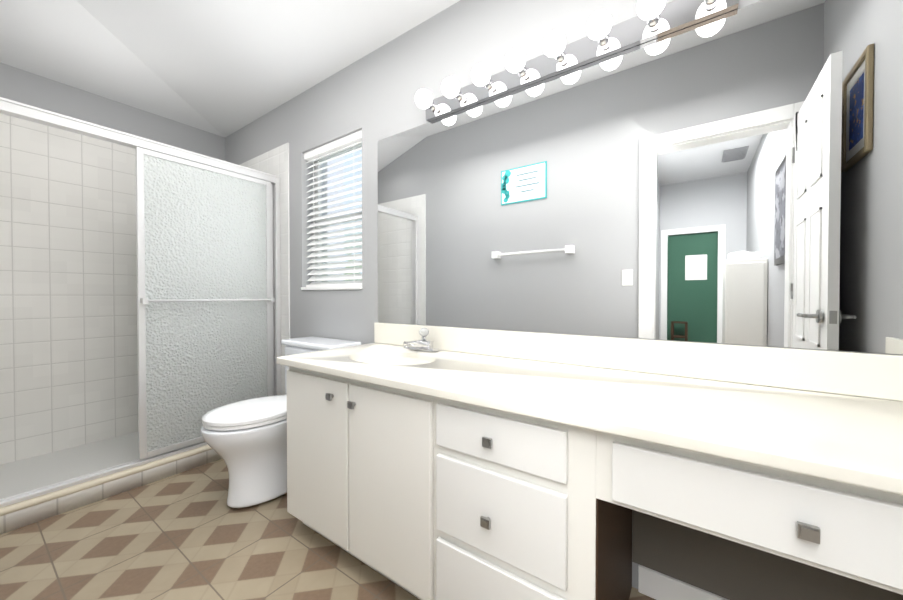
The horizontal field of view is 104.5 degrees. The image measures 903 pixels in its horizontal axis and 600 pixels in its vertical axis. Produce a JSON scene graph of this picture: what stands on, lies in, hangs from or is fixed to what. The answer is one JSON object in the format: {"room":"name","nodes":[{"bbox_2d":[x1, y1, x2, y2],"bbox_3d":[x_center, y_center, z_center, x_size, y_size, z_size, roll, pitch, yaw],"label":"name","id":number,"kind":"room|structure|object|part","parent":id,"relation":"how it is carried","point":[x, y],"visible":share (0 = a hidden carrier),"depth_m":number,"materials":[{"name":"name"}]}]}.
{"room":"bathroom","nodes":[
{"label":"bathroom","id":0,"kind":"room"},
{"bbox_2d":[0,62,224,160],"bbox_3d":[-2.511,-0.532,2.420,0.200,3.050,1.640,0,1,35],"label":"wall","id":1,"kind":"structure","parent":0,"point":[26,87],"depth_m":2.40,"materials":[{"name":"grey paint"}]},
{"bbox_2d":[0,113,137,464],"bbox_3d":[-2.391,-0.054,2.415,0.009,2.095,1.520,0,1,35],"label":"wall tile","id":2,"kind":"structure","parent":1,"relation":"attached to","point":[68,324],"depth_m":2.26,"materials":[{"name":"white tile"}]},
{"bbox_2d":[0,0,459,137],"bbox_3d":[-0.822,-1.596,1.220,3.930,0.428,1.640,0,1,35],"label":"ceiling","id":3,"kind":"structure","parent":0,"point":[224,68],"depth_m":2.03,"materials":[{"name":"white paint"}]},
{"bbox_2d":[240,143,289,394],"bbox_3d":[-1.548,-0.058,2.745,0.991,2.095,0.009,0,1,35],"label":"wall tile","id":4,"kind":"structure","parent":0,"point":[275,161],"depth_m":2.49,"materials":[{"name":"white tile"}]},
{"bbox_2d":[0,458,655,599],"bbox_3d":[-0.771,1.056,1.368,4.280,0.100,1.890,0,1,35],"label":"floor","id":5,"kind":"structure","parent":0,"point":[190,534],"depth_m":1.38,"materials":[{"name":"tile"}]},
{"bbox_2d":[0,432,138,498],"bbox_3d":[-2.064,0.981,2.197,0.791,0.030,1.502,0,1,35],"label":"pan","id":6,"kind":"object","parent":5,"relation":"on","point":[27,474],"visible":0.33,"depth_m":2.07,"materials":[{"name":"grey"}]},
{"bbox_2d":[0,445,221,533],"bbox_3d":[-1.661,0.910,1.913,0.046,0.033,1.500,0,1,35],"label":"shower curb","id":7,"kind":"object","parent":5,"relation":"on","point":[18,506],"visible":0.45,"depth_m":1.73,"materials":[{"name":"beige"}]},
{"bbox_2d":[0,97,280,507],"bbox_3d":[-1.682,0.009,1.917,0.062,1.768,1.500,0,1,35],"label":"shower door","id":8,"kind":"structure","parent":7,"relation":"on","point":[207,227],"depth_m":2.09,"materials":[{"name":"white glass"}]},
{"bbox_3d":[-1.485,0.018,2.178,0.022,1.685,0.718,0,1,35],"label":"frame","id":9,"kind":"part","parent":8,"relation":"part of","materials":[{"name":"silver metal"}]},
{"bbox_3d":[-1.485,0.018,2.178,0.006,1.633,0.666,0,1,35],"label":"glass","id":10,"kind":"part","parent":8,"relation":"part of","materials":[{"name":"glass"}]},
{"bbox_2d":[140,298,274,303],"bbox_3d":[-1.454,0.002,2.155,0.054,0.028,0.706,0,1,35],"label":"towel rail","id":11,"kind":"object","parent":8,"relation":"attached to","point":[144,300],"visible":1,"depth_m":2.06,"materials":[{"name":"silver metal"}]},
{"bbox_3d":[-1.491,0.017,2.220,0.022,1.685,0.715,0,1,35],"label":"frame","id":12,"kind":"part","parent":8,"relation":"part of","materials":[{"name":"silver metal"}]},
{"bbox_2d":[200,336,361,507],"bbox_3d":[-0.917,0.622,1.867,0.490,0.760,0.710,0,1,35],"label":"toilet","id":13,"kind":"object","parent":5,"relation":"on","point":[246,440],"visible":0.67,"depth_m":1.67,"materials":[{"name":"white ceramic"}]},
{"bbox_3d":[-0.965,0.791,1.801,0.374,0.417,0.550,0,1,35],"label":"bowl","id":14,"kind":"part","parent":13,"relation":"part of","materials":[{"name":"white ceramic"}]},
{"bbox_3d":[-0.988,0.550,1.766,0.378,0.020,0.455,0,1,35],"label":"lid","id":15,"kind":"part","parent":13,"relation":"part of","materials":[{"name":"white"}]},
{"bbox_3d":[-0.991,0.571,1.762,0.372,0.016,0.439,0,1,35],"label":"seat","id":16,"kind":"part","parent":13,"relation":"part of","materials":[{"name":"white"}]},
{"bbox_3d":[-0.773,0.427,2.070,0.470,0.309,0.197,0,1,35],"label":"tank","id":17,"kind":"part","parent":13,"relation":"part of","materials":[{"name":"white ceramic"}]},
{"bbox_3d":[-0.775,0.256,2.065,0.490,0.032,0.216,0,1,35],"label":"tank lid","id":18,"kind":"part","parent":13,"relation":"part of","materials":[{"name":"white ceramic"}]},
{"bbox_2d":[276,358,902,599],"bbox_3d":[0.262,0.638,1.135,2.021,0.739,0.570,0,1,35],"label":"bathroom vanity","id":19,"kind":"object","parent":5,"relation":"on","point":[426,462],"depth_m":0.89,"materials":[{"name":"white wood"}]},
{"bbox_3d":[-0.537,0.606,1.389,0.401,0.611,0.018,0,1,35],"label":"door","id":20,"kind":"part","parent":19,"relation":"part of","materials":[{"name":"white wood"}]},
{"bbox_3d":[-0.212,0.609,1.160,0.374,0.611,0.018,0,1,35],"label":"door","id":21,"kind":"part","parent":19,"relation":"part of","materials":[{"name":"white wood"}]},
{"bbox_3d":[0.115,0.813,0.933,0.382,0.208,0.018,0,1,35],"label":"drawer","id":22,"kind":"part","parent":19,"relation":"part of","materials":[{"name":"white wood"}]},
{"bbox_3d":[0.115,0.569,0.930,0.382,0.221,0.018,0,1,35],"label":"drawer","id":23,"kind":"part","parent":19,"relation":"part of","materials":[{"name":"white wood"}]},
{"bbox_3d":[0.115,0.367,0.927,0.382,0.122,0.018,0,1,35],"label":"drawer","id":24,"kind":"part","parent":19,"relation":"part of","materials":[{"name":"white wood"}]},
{"bbox_2d":[277,342,902,481],"bbox_3d":[0.253,0.261,1.133,2.038,0.030,0.576,0,1,35],"label":"countertop","id":25,"kind":"structure","parent":19,"relation":"on","point":[852,433],"depth_m":0.86,"materials":[{"name":"white stone"}]},
{"bbox_2d":[354,356,430,364],"bbox_3d":[-0.253,0.230,1.477,0.420,0.300,0.300,0,1,35],"label":"sink","id":26,"kind":"object","parent":25,"relation":"in","point":[369,360],"depth_m":1.61,"materials":[{"name":"white ceramic"}]},
{"bbox_2d":[403,328,438,352],"bbox_3d":[-0.162,0.186,1.605,0.160,0.108,0.160,0,1,35],"label":"faucet","id":27,"kind":"object","parent":25,"relation":"on","point":[416,346],"depth_m":1.62,"materials":[{"name":"silver metal"}]},
{"bbox_3d":[0.480,0.727,1.010,0.004,0.563,0.522,0,1,35],"label":"panel","id":28,"kind":"part","parent":19,"relation":"part of","materials":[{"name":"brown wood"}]},
{"bbox_3d":[0.622,0.373,0.570,0.665,0.125,0.018,0,1,35],"label":"drawer","id":29,"kind":"part","parent":19,"relation":"part of","materials":[{"name":"white wood"}]},
{"bbox_2d":[638,565,727,599],"bbox_3d":[0.950,0.966,0.998,0.740,0.090,0.014,0,1,35],"label":"baseboard","id":30,"kind":"structure","parent":5,"relation":"on","point":[653,584],"depth_m":1.15,"materials":[{"name":"white wood"}]},
{"bbox_2d":[225,0,902,588],"bbox_3d":[-0.315,-0.526,1.997,4.280,3.050,0.206,0,1,35],"label":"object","id":31,"kind":"structure","parent":0,"point":[734,177],"depth_m":1.22,"materials":[{"name":"grey paint"}]},
{"bbox_2d":[301,286,361,289],"bbox_3d":[-0.726,-0.075,2.257,0.606,0.021,0.162,0,1,35],"label":"window sill","id":32,"kind":"structure","parent":31,"relation":"attached to","point":[336,288],"depth_m":2.15,"materials":[{"name":"white wood"}]},
{"bbox_2d":[315,144,361,281],"bbox_3d":[-0.700,-0.542,2.289,0.606,0.910,0.030,0,1,35],"label":"window","id":33,"kind":"structure","parent":31,"relation":"attached to","point":[320,178],"depth_m":2.37,"materials":[{"name":"white"}]},
{"bbox_2d":[304,130,361,286],"bbox_3d":[-0.740,-0.540,2.232,0.596,0.910,0.060,0,1,35],"label":"window blinds","id":34,"kind":"object","parent":33,"relation":"attached to","point":[339,145],"visible":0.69,"depth_m":2.22,"materials":[{"name":"white plastic"}]},
{"bbox_2d":[415,0,738,121],"bbox_3d":[0.334,-0.919,1.328,1.181,0.092,0.144,0,1,35],"label":"light bar","id":35,"kind":"object","parent":31,"relation":"attached to","point":[651,21],"visible":1,"depth_m":1.26,"materials":[{"name":"white glass"}]},
{"bbox_2d":[632,510,902,599],"bbox_3d":[0.935,0.683,1.012,0.735,0.474,0.003,0,1,35],"label":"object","id":36,"kind":"structure","parent":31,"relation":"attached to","point":[724,568],"depth_m":1.07,"materials":[{"name":"grey"}]},
{"bbox_2d":[374,322,902,401],"bbox_3d":[0.412,0.187,1.357,2.038,0.112,0.025,0,1,35],"label":"backsplash","id":37,"kind":"structure","parent":0,"relation":"attached to","point":[869,375],"depth_m":1.11,"materials":[{"name":"white stone"}]},
{"label":"outside","id":38,"kind":"structure","parent":0,"visible":0},
{"bbox_2d":[344,150,361,280],"bbox_3d":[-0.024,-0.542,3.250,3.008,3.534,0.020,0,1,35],"label":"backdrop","id":39,"kind":"structure","parent":38,"point":[352,175],"depth_m":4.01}
]}

